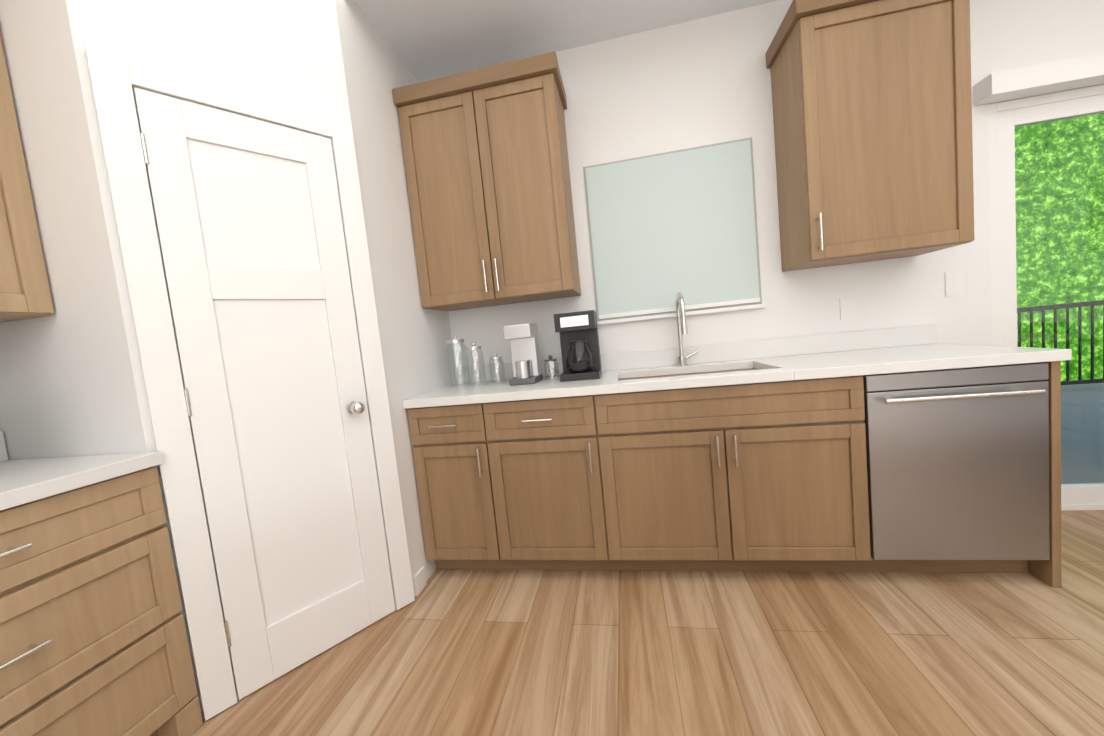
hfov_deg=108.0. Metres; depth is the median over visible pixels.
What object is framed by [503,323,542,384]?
pod coffee maker
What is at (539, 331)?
outlet
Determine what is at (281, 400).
pantry door
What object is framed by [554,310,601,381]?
coffee maker
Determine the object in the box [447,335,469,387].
canister
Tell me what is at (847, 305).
outlet
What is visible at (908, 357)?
countertop
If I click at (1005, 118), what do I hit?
door frame
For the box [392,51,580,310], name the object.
upper cabinet
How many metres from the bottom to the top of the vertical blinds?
2.120 m
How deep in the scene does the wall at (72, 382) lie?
1.31 m
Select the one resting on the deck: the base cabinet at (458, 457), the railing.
the railing
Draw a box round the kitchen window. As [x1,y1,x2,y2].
[583,137,765,324]
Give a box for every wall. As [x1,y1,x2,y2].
[0,0,455,717]
[448,0,1103,366]
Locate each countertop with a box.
[0,451,162,510]
[403,344,1071,407]
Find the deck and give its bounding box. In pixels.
[1061,383,1103,483]
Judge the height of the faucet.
0.397 m
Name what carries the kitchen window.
in the wall at (693, 83)
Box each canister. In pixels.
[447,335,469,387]
[466,342,485,386]
[489,353,505,382]
[544,355,559,380]
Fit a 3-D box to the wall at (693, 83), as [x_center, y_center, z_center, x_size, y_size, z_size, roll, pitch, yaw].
[1.423,-0.540,2.195,6.270,2.740,0.120,-5,4,10]
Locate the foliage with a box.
[1015,113,1103,380]
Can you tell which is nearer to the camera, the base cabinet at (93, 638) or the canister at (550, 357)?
the base cabinet at (93, 638)
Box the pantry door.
[84,42,414,720]
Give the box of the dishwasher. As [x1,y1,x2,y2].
[871,360,1065,587]
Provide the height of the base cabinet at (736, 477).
0.875 m
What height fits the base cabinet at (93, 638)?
0.875 m
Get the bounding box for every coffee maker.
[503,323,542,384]
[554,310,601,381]
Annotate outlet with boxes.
[538,330,541,348]
[840,297,855,319]
[945,271,962,295]
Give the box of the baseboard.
[413,566,426,595]
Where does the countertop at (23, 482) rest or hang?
on the base cabinet at (93, 638)
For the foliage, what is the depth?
6.41 m
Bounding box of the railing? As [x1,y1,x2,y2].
[1017,300,1103,384]
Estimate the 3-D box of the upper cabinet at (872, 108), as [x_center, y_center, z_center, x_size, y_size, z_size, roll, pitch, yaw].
[1.469,-1.088,1.895,0.640,1.124,0.346,-5,4,10]
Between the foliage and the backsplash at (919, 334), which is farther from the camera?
the foliage
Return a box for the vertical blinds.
[974,52,1103,105]
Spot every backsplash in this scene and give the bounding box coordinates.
[0,431,7,458]
[455,324,936,383]
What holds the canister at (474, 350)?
on the countertop at (908, 357)
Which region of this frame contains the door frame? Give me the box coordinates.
[988,84,1103,510]
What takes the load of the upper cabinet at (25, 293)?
attached to the wall at (72, 382)
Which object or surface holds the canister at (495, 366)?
on the countertop at (908, 357)
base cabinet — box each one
[0,467,202,735]
[404,404,514,569]
[495,396,626,569]
[611,364,878,571]
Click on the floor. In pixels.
(456, 652)
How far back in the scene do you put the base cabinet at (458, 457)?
1.93 m
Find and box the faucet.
[676,292,698,365]
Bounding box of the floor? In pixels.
[192,510,1103,735]
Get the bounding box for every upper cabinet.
[0,35,53,322]
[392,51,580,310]
[765,0,973,271]
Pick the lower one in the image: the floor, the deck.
the floor
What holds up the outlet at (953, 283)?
attached to the wall at (693, 83)
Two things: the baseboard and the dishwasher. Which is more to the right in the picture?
the dishwasher
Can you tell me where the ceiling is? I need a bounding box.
[354,0,777,81]
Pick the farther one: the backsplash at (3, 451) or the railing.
the railing
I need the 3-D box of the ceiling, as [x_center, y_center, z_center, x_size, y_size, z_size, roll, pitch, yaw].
[0.494,-1.539,-2.375,6.510,0.120,9.220,-5,4,10]
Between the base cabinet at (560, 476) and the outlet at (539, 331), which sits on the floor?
the base cabinet at (560, 476)
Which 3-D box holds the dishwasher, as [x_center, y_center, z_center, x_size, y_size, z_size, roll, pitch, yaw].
[1.613,0.405,1.867,0.699,0.875,0.627,-5,4,10]

